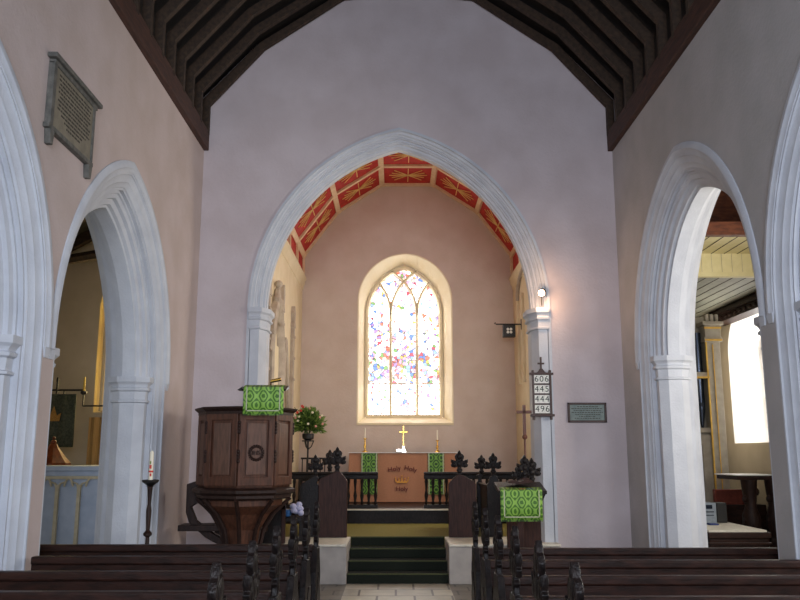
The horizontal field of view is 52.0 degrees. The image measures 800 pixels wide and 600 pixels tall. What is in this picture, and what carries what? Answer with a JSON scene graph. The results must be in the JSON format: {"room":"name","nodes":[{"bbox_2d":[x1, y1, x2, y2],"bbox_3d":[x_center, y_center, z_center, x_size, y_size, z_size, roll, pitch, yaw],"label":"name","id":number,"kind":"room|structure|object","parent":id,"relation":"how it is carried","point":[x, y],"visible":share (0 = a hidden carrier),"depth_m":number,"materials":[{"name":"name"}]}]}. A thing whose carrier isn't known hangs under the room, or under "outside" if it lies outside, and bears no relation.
{"room":"church","nodes":[
{"label":"church","id":0,"kind":"room"},
{"bbox_2d":[52,241,105,464],"bbox_3d":[-5.044,0.793,13.205,3.240,6.600,0.500,0,-11,0],"label":"wall","id":1,"kind":"structure","parent":0,"point":[80,337],"depth_m":12.97,"materials":[{"name":"paint"}]},
{"bbox_2d":[68,218,96,264],"bbox_3d":[-5.180,-2.379,5.201,3.485,2.210,17.400,0,-11,0],"label":"ceiling","id":2,"kind":"structure","parent":0,"point":[83,237],"depth_m":12.75,"materials":[{"name":"brown wood"}]},
{"bbox_2d":[0,0,203,570],"bbox_3d":[-3.123,-0.761,3.789,0.748,6.190,15.200,0,-11,0],"label":"wall","id":3,"kind":"structure","parent":0,"point":[140,204],"depth_m":8.21,"materials":[{"name":"paint"}]},
{"bbox_2d":[43,52,102,178],"bbox_3d":[-2.752,-1.511,6.928,0.080,0.740,1.030,0,-11,0],"label":"tablet","id":4,"kind":"object","parent":3,"relation":"attached to","point":[71,107],"visible":1,"depth_m":6.83,"materials":[{"name":"stone"}]},
{"bbox_2d":[109,0,208,150],"bbox_3d":[-2.792,-3.676,4.332,0.170,0.280,15.190,0,-11,0],"label":"trim","id":5,"kind":"structure","parent":3,"relation":"attached to","point":[134,23],"depth_m":9.38,"materials":[{"name":"brown wood"}]},
{"bbox_2d":[259,505,303,543],"bbox_3d":[-1.552,2.954,10.877,0.400,0.483,0.874,-7,-13,35],"label":"stall","id":6,"kind":"object","parent":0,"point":[280,519],"visible":0.48,"depth_m":10.64,"materials":[{"name":"brown wood"}]},
{"bbox_2d":[286,509,290,516],"bbox_3d":[-1.520,2.869,11.043,0.094,0.088,0.220,0,-11,0],"label":"hassock","id":7,"kind":"object","parent":6,"relation":"on","point":[288,512],"visible":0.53,"depth_m":10.95,"materials":[{"name":"blue fabric"}]},
{"bbox_2d":[290,502,303,515],"bbox_3d":[-1.396,2.818,11.068,0.194,0.188,0.146,5,-12,-24],"label":"flowers","id":8,"kind":"object","parent":6,"relation":"on","point":[297,508],"visible":1,"depth_m":11.03,"materials":[{"name":"white plant"}]},
{"bbox_2d":[271,241,305,504],"bbox_3d":[-2.281,1.662,14.455,0.580,5.350,5.450,0,-11,0],"label":"wall","id":9,"kind":"structure","parent":0,"point":[288,270],"depth_m":16.01,"materials":[{"name":"beige paint"}]},
{"bbox_2d":[268,279,295,408],"bbox_3d":[-2.000,0.986,14.023,0.137,2.520,3.288,0,-11,0],"label":"monument","id":10,"kind":"object","parent":9,"relation":"attached to","point":[278,354],"visible":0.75,"depth_m":13.75,"materials":[{"name":"grey stone"}]},
{"bbox_2d":[347,509,447,509],"bbox_3d":[0.181,3.514,13.749,4.500,0.020,0.120,0,-11,0],"label":"trim","id":11,"kind":"structure","parent":9,"relation":"attached to","point":[347,509],"depth_m":13.69,"materials":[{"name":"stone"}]},
{"bbox_2d":[286,472,377,508],"bbox_3d":[-1.212,3.221,13.889,1.675,0.604,0.160,0,-11,0],"label":"altar rail","id":12,"kind":"object","parent":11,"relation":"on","point":[295,475],"visible":0.41,"depth_m":13.87,"materials":[{"name":"brown wood"}]},
{"bbox_2d":[424,472,528,508],"bbox_3d":[1.407,3.223,13.901,2.006,0.604,0.160,0,-11,0],"label":"altar rail","id":13,"kind":"object","parent":11,"relation":"on","point":[427,475],"visible":0.29,"depth_m":13.88,"materials":[{"name":"brown wood"}]},
{"bbox_2d":[284,537,350,584],"bbox_3d":[-1.398,3.480,10.986,1.415,0.500,0.990,0,-11,0],"label":"wall","id":14,"kind":"structure","parent":0,"point":[334,552],"depth_m":10.54,"materials":[{"name":"stone"}]},
{"bbox_2d":[288,499,476,508],"bbox_3d":[0.172,3.838,15.469,4.500,0.015,3.380,0,-11,0],"label":"boards","id":15,"kind":"object","parent":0,"point":[381,505],"visible":0.29,"depth_m":15.04,"materials":[{"name":"brown wood"}]},
{"bbox_2d":[302,440,313,471],"bbox_3d":[-1.643,3.065,14.529,0.366,1.142,0.323,0,-11,0],"label":"pedestal","id":16,"kind":"object","parent":15,"relation":"on","point":[305,441],"visible":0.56,"depth_m":14.63,"materials":[{"name":"metal"}]},
{"bbox_2d":[293,405,326,439],"bbox_3d":[-1.642,2.201,14.739,0.665,0.634,0.692,-10,-15,44],"label":"flower arrangement","id":17,"kind":"object","parent":16,"relation":"on","point":[307,419],"visible":0.96,"depth_m":14.61,"materials":[{"name":"plant"}]},
{"bbox_2d":[302,433,313,439],"bbox_3d":[-1.646,2.454,14.691,0.220,0.120,0.214,0,-11,0],"label":"bowl","id":18,"kind":"object","parent":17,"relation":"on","point":[306,436],"depth_m":14.61,"materials":[{"name":"metal"}]},
{"bbox_2d":[298,457,325,500],"bbox_3d":[-1.685,3.540,16.202,0.602,0.838,0.370,0,-11,0],"label":"bench","id":19,"kind":"object","parent":15,"relation":"on","point":[302,458],"visible":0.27,"depth_m":16.39,"materials":[{"name":"brown wood"}]},
{"bbox_2d":[348,453,456,501],"bbox_3d":[0.092,3.476,16.100,2.209,0.927,0.772,0,-11,0],"label":"altar","id":20,"kind":"object","parent":15,"relation":"on","point":[400,475],"visible":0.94,"depth_m":15.76,"materials":[{"name":"brown wood"}]},
{"bbox_2d":[349,452,457,452],"bbox_3d":[0.092,3.018,16.207,2.169,0.012,0.830,0,-11,0],"label":"altar cloth","id":21,"kind":"object","parent":20,"relation":"on","point":[349,452],"visible":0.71,"depth_m":15.80,"materials":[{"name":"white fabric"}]},
{"bbox_2d":[362,438,367,451],"bbox_3d":[-0.694,2.878,16.245,0.120,0.277,0.120,0,-11,0],"label":"candlestick","id":22,"kind":"object","parent":21,"relation":"on","point":[363,438],"visible":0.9,"depth_m":16.22,"materials":[{"name":"gold metal"}]},
{"bbox_2d":[399,426,407,451],"bbox_3d":[0.068,2.761,16.270,0.200,0.516,0.173,0,-11,0],"label":"cross","id":23,"kind":"object","parent":21,"relation":"on","point":[403,448],"visible":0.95,"depth_m":16.25,"materials":[{"name":"gold metal"}]},
{"bbox_2d":[285,524,506,546],"bbox_3d":[0.178,4.153,14.309,4.700,0.600,5.745,0,-11,0],"label":"floor","id":24,"kind":"structure","parent":0,"point":[352,529],"depth_m":12.45,"materials":[{"name":"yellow carpet"}]},
{"bbox_2d":[300,454,322,536],"bbox_3d":[-1.260,2.897,12.316,0.325,1.136,1.470,0,-11,0],"label":"stall","id":25,"kind":"object","parent":24,"relation":"on","point":[309,489],"visible":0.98,"depth_m":11.62,"materials":[{"name":"brown wood"}]},
{"bbox_2d":[318,447,347,537],"bbox_3d":[-0.995,2.840,12.309,0.406,1.245,1.653,1,-11,-4],"label":"stall","id":26,"kind":"object","parent":24,"relation":"on","point":[333,488],"visible":1,"depth_m":11.50,"materials":[{"name":"brown wood"}]},
{"bbox_2d":[448,450,475,536],"bbox_3d":[0.872,2.860,12.283,0.390,1.196,1.570,0,-11,0],"label":"stall","id":27,"kind":"object","parent":24,"relation":"on","point":[461,489],"visible":1,"depth_m":11.50,"materials":[{"name":"brown wood"}]},
{"bbox_2d":[474,453,502,536],"bbox_3d":[1.316,2.887,12.336,0.247,1.162,1.583,0,-11,0],"label":"stall","id":28,"kind":"object","parent":24,"relation":"on","point":[487,496],"visible":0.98,"depth_m":11.64,"materials":[{"name":"brown wood"}]},
{"bbox_2d":[507,455,540,547],"bbox_3d":[1.599,2.819,10.524,0.466,1.630,0.148,0,-11,0],"label":"stall","id":29,"kind":"object","parent":24,"relation":"on","point":[532,530],"visible":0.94,"depth_m":10.47,"materials":[{"name":"brown wood"}]},
{"bbox_2d":[320,583,471,599],"bbox_3d":[0.157,2.333,3.227,6.070,0.100,15.200,0,-11,0],"label":"floor","id":30,"kind":"structure","parent":0,"point":[327,592],"depth_m":9.97,"materials":[{"name":"stone"}]},
{"bbox_2d":[0,526,282,599],"bbox_3d":[-1.695,1.904,4.600,2.058,1.249,0.600,0,-11,0],"label":"pew","id":31,"kind":"object","parent":30,"relation":"on","point":[275,559],"visible":1,"depth_m":4.51,"materials":[{"name":"brown wood"}]},
{"bbox_2d":[0,515,298,599],"bbox_3d":[-1.699,2.049,5.377,2.058,1.249,0.600,0,-11,0],"label":"pew","id":32,"kind":"object","parent":30,"relation":"on","point":[22,579],"visible":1,"depth_m":5.29,"materials":[{"name":"brown wood"}]},
{"bbox_2d":[142,479,158,543],"bbox_3d":[-2.672,2.600,8.657,0.320,1.374,0.312,0,-11,0],"label":"candle stand","id":33,"kind":"object","parent":30,"relation":"on","point":[149,483],"visible":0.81,"depth_m":8.70,"materials":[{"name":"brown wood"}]},
{"bbox_2d":[148,451,153,479],"bbox_3d":[-2.672,1.776,8.809,0.049,0.310,0.052,0,-11,0],"label":"paschal candle","id":34,"kind":"object","parent":33,"relation":"on","point":[151,462],"visible":0.99,"depth_m":8.79,"materials":[{"name":"wax"}]},
{"bbox_2d":[31,508,310,599],"bbox_3d":[-1.702,2.195,6.153,2.058,1.249,0.600,0,-11,0],"label":"pew","id":35,"kind":"object","parent":30,"relation":"on","point":[37,562],"visible":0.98,"depth_m":6.06,"materials":[{"name":"brown wood"}]},
{"bbox_2d":[39,502,319,599],"bbox_3d":[-2.081,2.340,6.928,2.808,1.249,0.600,0,-11,0],"label":"pew","id":36,"kind":"object","parent":30,"relation":"on","point":[45,549],"visible":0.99,"depth_m":6.83,"materials":[{"name":"brown wood"}]},
{"bbox_2d":[207,562,226,599],"bbox_3d":[-1.687,1.613,3.047,2.058,1.249,0.600,0,-11,0],"label":"pew","id":37,"kind":"object","parent":30,"relation":"on","point":[215,590],"visible":1,"depth_m":3.03,"materials":[{"name":"brown wood"}]},
{"bbox_2d":[178,386,297,543],"bbox_3d":[-1.935,2.333,10.099,1.399,2.429,2.070,0,-11,0],"label":"pulpit","id":38,"kind":"object","parent":30,"relation":"on","point":[244,464],"visible":0.92,"depth_m":9.36,"materials":[{"name":"brown wood"}]},
{"bbox_2d":[243,385,284,414],"bbox_3d":[-1.543,1.134,9.296,0.456,0.348,0.118,0,-11,0],"label":"pulpit cloth","id":39,"kind":"object","parent":38,"relation":"hanging from","point":[257,399],"visible":1,"depth_m":9.25,"materials":[{"name":"green fabric"}]},
{"bbox_2d":[270,377,281,384],"bbox_3d":[-1.436,0.940,9.484,0.132,0.089,0.048,0,-11,0],"label":"reading lamp","id":40,"kind":"object","parent":38,"relation":"on","point":[275,379],"visible":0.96,"depth_m":9.47,"materials":[{"name":"gold metal"}]},
{"bbox_2d":[242,540,260,599],"bbox_3d":[-1.691,1.759,3.824,2.058,1.249,0.600,0,-11,0],"label":"pew","id":41,"kind":"object","parent":30,"relation":"on","point":[250,583],"visible":1,"depth_m":3.77,"materials":[{"name":"brown wood"}]},
{"bbox_2d":[347,536,448,583],"bbox_3d":[-0.031,3.490,11.044,1.310,0.503,0.925,0,-11,0],"label":"steps","id":42,"kind":"structure","parent":30,"relation":"on","point":[373,559],"depth_m":10.89,"materials":[{"name":"carpet"}]},
{"bbox_2d":[494,482,546,547],"bbox_3d":[1.443,2.842,9.766,0.569,1.306,0.470,0,-11,0],"label":"desk","id":43,"kind":"object","parent":30,"relation":"on","point":[497,485],"visible":0.3,"depth_m":9.85,"materials":[{"name":"brown wood"}]},
{"bbox_2d":[506,480,530,483],"bbox_3d":[1.423,2.191,9.873,0.278,0.050,0.240,0,-11,0],"label":"open book","id":44,"kind":"object","parent":43,"relation":"on","point":[508,481],"visible":1,"depth_m":9.76,"materials":[{"name":"brown paper"}]},
{"bbox_2d":[499,487,542,521],"bbox_3d":[1.424,2.401,9.639,0.491,0.388,0.118,0,-11,0],"label":"lectern cloth","id":45,"kind":"object","parent":43,"relation":"hanging from","point":[523,504],"visible":1,"depth_m":9.60,"materials":[{"name":"green fabric"}]},
{"bbox_2d":[531,540,548,599],"bbox_3d":[1.826,1.762,3.840,2.408,1.249,0.600,0,-11,0],"label":"pew","id":46,"kind":"object","parent":30,"relation":"on","point":[540,581],"visible":1,"depth_m":3.78,"materials":[{"name":"brown wood"}]},
{"bbox_2d":[565,562,583,599],"bbox_3d":[1.830,1.617,3.064,2.408,1.249,0.600,0,-11,0],"label":"pew","id":47,"kind":"object","parent":30,"relation":"on","point":[575,588],"visible":1,"depth_m":3.04,"materials":[{"name":"brown wood"}]},
{"bbox_2d":[471,502,778,599],"bbox_3d":[1.936,2.343,6.947,2.658,1.249,0.600,0,-11,0],"label":"pew","id":48,"kind":"object","parent":30,"relation":"on","point":[752,552],"visible":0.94,"depth_m":6.85,"materials":[{"name":"brown wood"}]},
{"bbox_2d":[481,508,799,599],"bbox_3d":[1.815,2.198,6.170,2.408,1.249,0.600,0,-11,0],"label":"pew","id":49,"kind":"object","parent":30,"relation":"on","point":[615,566],"visible":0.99,"depth_m":6.08,"materials":[{"name":"brown wood"}]},
{"bbox_2d":[493,515,799,599],"bbox_3d":[1.818,2.053,5.393,2.408,1.249,0.600,0,-11,0],"label":"pew","id":50,"kind":"object","parent":30,"relation":"on","point":[594,585],"visible":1,"depth_m":5.30,"materials":[{"name":"brown wood"}]},
{"bbox_2d":[509,526,799,599],"bbox_3d":[1.822,1.907,4.617,2.408,1.249,0.600,0,-11,0],"label":"pew","id":51,"kind":"object","parent":30,"relation":"on","point":[515,563],"visible":1,"depth_m":4.53,"materials":[{"name":"brown wood"}]},
{"bbox_2d":[286,510,506,523],"bbox_3d":[0.173,3.942,15.399,4.500,0.215,3.480,0,-11,0],"label":"floor","id":52,"kind":"structure","parent":0,"point":[353,516],"depth_m":13.69,"materials":[{"name":"black carpet"}]},
{"bbox_2d":[341,584,454,599],"bbox_3d":[-0.002,2.635,5.123,1.310,0.004,11.040,0,-11,0],"label":"floor aisle tiles","id":53,"kind":"structure","parent":0,"point":[352,591],"depth_m":9.88,"materials":[{"name":"beige tile"}]},
{"bbox_2d":[287,153,519,274],"bbox_3d":[0.179,-2.050,15.147,4.770,2.262,5.420,0,-11,0],"label":"ceiling","id":54,"kind":"structure","parent":0,"point":[397,169],"depth_m":17.11,"materials":[{"name":"red paint"}]},
{"bbox_2d":[298,186,516,498],"bbox_3d":[0.165,0.890,17.531,5.700,8.000,0.450,0,-11,0],"label":"wall","id":55,"kind":"structure","parent":0,"point":[425,230],"depth_m":17.42,"materials":[{"name":"paint"}]},
{"bbox_2d":[364,265,443,417],"bbox_3d":[0.089,0.872,17.794,1.850,3.433,0.140,0,-11,0],"label":"window","id":56,"kind":"structure","parent":55,"relation":"in","point":[403,359],"depth_m":17.79,"materials":[{"name":"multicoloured glass"}]},
{"bbox_2d":[186,0,631,547],"bbox_3d":[0.119,-1.311,11.946,7.270,10.272,0.744,0,-11,0],"label":"wall","id":57,"kind":"structure","parent":0,"point":[451,86],"depth_m":11.76,"materials":[{"name":"paint"}]},
{"bbox_2d":[538,288,545,305],"bbox_3d":[1.957,-0.051,11.297,0.100,0.247,0.203,-3,-11,17],"label":"spot lamp","id":58,"kind":"object","parent":57,"relation":"attached to","point":[542,291],"visible":1,"depth_m":11.24,"materials":[{"name":"metal"}]},
{"bbox_2d":[529,357,554,419],"bbox_3d":[1.918,1.194,11.107,0.325,0.848,0.064,0,-11,0],"label":"hymn board","id":59,"kind":"object","parent":57,"relation":"attached to","point":[541,382],"visible":1,"depth_m":11.08,"materials":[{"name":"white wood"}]},
{"bbox_2d":[567,403,606,422],"bbox_3d":[2.534,1.524,11.101,0.525,0.268,0.039,0,-11,0],"label":"memorial plaque","id":60,"kind":"object","parent":57,"relation":"attached to","point":[577,412],"visible":1,"depth_m":11.10,"materials":[{"name":"metal"}]},
{"bbox_2d":[133,0,693,134],"bbox_3d":[0.156,-5.622,5.021,7.500,4.300,15.800,0,-11,0],"label":"ceiling","id":61,"kind":"structure","parent":0,"point":[609,45],"depth_m":11.03,"materials":[{"name":"brown wood"}]},
{"bbox_2d":[445,537,560,584],"bbox_3d":[1.352,3.483,10.999,1.445,0.500,0.990,0,-11,0],"label":"wall","id":62,"kind":"structure","parent":0,"point":[458,557],"depth_m":10.56,"materials":[{"name":"stone"}]},
{"bbox_2d":[509,262,530,463],"bbox_3d":[2.639,1.667,14.479,0.580,5.350,5.450,0,-11,0],"label":"wall","id":63,"kind":"structure","parent":0,"point":[517,279],"depth_m":16.34,"materials":[{"name":"beige paint"}]},
{"bbox_2d":[494,319,521,337],"bbox_3d":[2.140,0.556,16.197,0.564,0.360,0.176,0,-11,0],"label":"lantern","id":64,"kind":"object","parent":63,"relation":"attached to","point":[508,330],"visible":0.98,"depth_m":16.12,"materials":[{"name":"black paint"}]},
{"bbox_2d":[516,405,531,455],"bbox_3d":[1.664,2.288,10.852,0.200,1.784,0.067,0,-11,0],"label":"processional cross","id":65,"kind":"object","parent":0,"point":[523,411],"visible":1,"depth_m":10.96,"materials":[{"name":"brown wood"}]},
{"bbox_2d":[612,0,799,558],"bbox_3d":[3.438,-0.755,3.821,0.748,6.190,15.200,0,-11,0],"label":"wall","id":66,"kind":"structure","parent":0,"point":[725,117],"depth_m":8.87,"materials":[{"name":"paint"}]},
{"bbox_2d":[607,0,720,150],"bbox_3d":[3.107,-3.671,4.360,0.170,0.280,15.190,0,-11,0],"label":"trim","id":67,"kind":"structure","parent":66,"relation":"attached to","point":[689,26],"depth_m":9.40,"materials":[{"name":"brown wood"}]},
{"bbox_2d":[695,278,755,316],"bbox_3d":[4.779,0.009,13.461,3.287,0.046,4.380,0,-11,0],"label":"ceiling","id":68,"kind":"structure","parent":0,"point":[712,294],"depth_m":12.67,"materials":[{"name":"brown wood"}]},
{"bbox_2d":[705,222,745,236],"bbox_3d":[5.198,-2.850,4.069,2.770,1.900,14.900,0,-11,0],"label":"ceiling","id":69,"kind":"structure","parent":0,"point":[715,229],"depth_m":10.31,"materials":[{"name":"brown wood"}]},
{"bbox_2d":[698,190,753,277],"bbox_3d":[5.036,-1.330,11.460,2.620,2.070,0.090,0,-11,0],"label":"wall","id":70,"kind":"structure","parent":0,"point":[711,265],"depth_m":11.29,"materials":[{"name":"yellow wood"}]},
{"bbox_2d":[702,237,749,253],"bbox_3d":[5.049,-0.739,10.876,2.600,0.046,0.940,0,-11,0],"label":"ceiling","id":71,"kind":"structure","parent":0,"point":[712,245],"depth_m":10.87,"materials":[{"name":"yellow wood"}]},
{"bbox_2d":[720,313,771,509],"bbox_3d":[6.072,0.415,5.752,0.600,4.600,19.400,0,-11,0],"label":"wall","id":72,"kind":"structure","parent":0,"point":[748,449],"depth_m":14.08,"materials":[{"name":"paint"}]},
{"bbox_2d":[709,292,758,325],"bbox_3d":[5.598,0.051,12.939,0.320,0.240,3.200,0,-11,0],"label":"trim","id":73,"kind":"structure","parent":72,"relation":"attached to","point":[745,307],"depth_m":13.36,"materials":[{"name":"brown wood"}]},
{"bbox_3d":[-4.753,2.531,4.284,3.740,0.100,17.400,0,-11,0],"label":"floor","id":74,"kind":"structure","parent":0,"visible":0},
{"bbox_2d":[46,436,70,464],"bbox_3d":[-4.776,2.808,11.151,0.610,1.882,0.610,0,-11,0],"label":"cover","id":75,"kind":"object","parent":74,"relation":"on","point":[55,456],"visible":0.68,"depth_m":11.19,"materials":[{"name":"brown wood"}]},
{"bbox_2d":[48,377,82,446],"bbox_3d":[-5.091,2.517,12.036,0.696,2.780,0.399,-5,-12,25],"label":"banner","id":76,"kind":"object","parent":74,"relation":"on","point":[63,406],"visible":0.58,"depth_m":12.15,"materials":[{"name":"fabric"}]},
{"bbox_2d":[40,465,98,543],"bbox_3d":[-4.581,2.819,10.173,2.019,1.500,0.800,0,-11,0],"label":"screen","id":77,"kind":"object","parent":74,"relation":"on","point":[70,491],"visible":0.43,"depth_m":9.89,"materials":[{"name":"white wood"}]},
{"bbox_2d":[81,391,102,406],"bbox_3d":[-4.152,2.573,11.706,0.988,2.548,0.090,0,-11,0],"label":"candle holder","id":78,"kind":"object","parent":74,"relation":"on","point":[83,393],"visible":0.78,"depth_m":11.89,"materials":[{"name":"metal"}]},
{"bbox_2d":[83,377,85,390],"bbox_3d":[-4.601,1.222,11.957,0.032,0.200,0.032,0,-11,0],"label":"candle","id":79,"kind":"object","parent":78,"relation":"on","point":[84,382],"visible":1,"depth_m":11.95,"materials":[{"name":"yellow wax"}]},
{"bbox_2d":[86,417,101,464],"bbox_3d":[-4.161,2.848,12.230,1.300,2.200,0.590,0,-11,0],"label":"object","id":80,"kind":"object","parent":74,"relation":"on","point":[94,430],"visible":0.07,"depth_m":12.64,"materials":[{"name":"beige"}]},
{"bbox_3d":[4.976,2.779,5.609,3.590,0.100,20.000,0,-11,0],"label":"floor","id":81,"kind":"structure","parent":0,"visible":0},
{"bbox_2d":[695,314,729,501],"bbox_3d":[4.312,2.270,13.758,1.960,3.900,1.360,0,-11,0],"label":"pipe organ","id":82,"kind":"object","parent":81,"relation":"on","point":[708,338],"visible":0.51,"depth_m":13.29,"materials":[{"name":"paint"}]},
{"bbox_2d":[707,522,771,547],"bbox_3d":[4.194,3.386,11.069,0.780,0.715,2.035,0,-11,0],"label":"base cabinet","id":83,"kind":"object","parent":81,"relation":"on","point":[723,535],"visible":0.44,"depth_m":10.14,"materials":[{"name":"brown wood"}]},
{"bbox_2d":[705,502,727,522],"bbox_3d":[4.298,2.937,11.344,0.372,0.266,0.262,0,-11,0],"label":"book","id":84,"kind":"object","parent":83,"relation":"on","point":[716,512],"visible":0.64,"depth_m":11.24,"materials":[{"name":"grey paper"}]},
{"bbox_2d":[726,504,767,531],"bbox_3d":[5.271,3.615,12.713,0.790,0.870,0.230,0,-11,0],"label":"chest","id":85,"kind":"object","parent":81,"relation":"on","point":[734,512],"visible":0.23,"depth_m":12.65,"materials":[{"name":"brown wood"}]},
{"bbox_2d":[713,489,744,504],"bbox_3d":[5.156,3.068,12.779,0.520,0.229,0.100,0,-11,0],"label":"panel","id":86,"kind":"object","parent":85,"relation":"on","point":[728,496],"visible":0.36,"depth_m":12.73,"materials":[{"name":"wood"}]},
{"bbox_2d":[717,475,777,546],"bbox_3d":[5.266,3.289,12.218,0.694,1.330,0.824,0,-11,0],"label":"table","id":87,"kind":"object","parent":81,"relation":"on","point":[751,517],"visible":0.52,"depth_m":11.92,"materials":[{"name":"brown wood"}]},
{"bbox_2d":[714,473,771,475],"bbox_3d":[5.191,2.626,12.338,0.644,0.014,0.730,0,-11,0],"label":"table runner","id":88,"kind":"object","parent":87,"relation":"on","point":[731,474],"visible":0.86,"depth_m":12.09,"materials":[{"name":"white fabric"}]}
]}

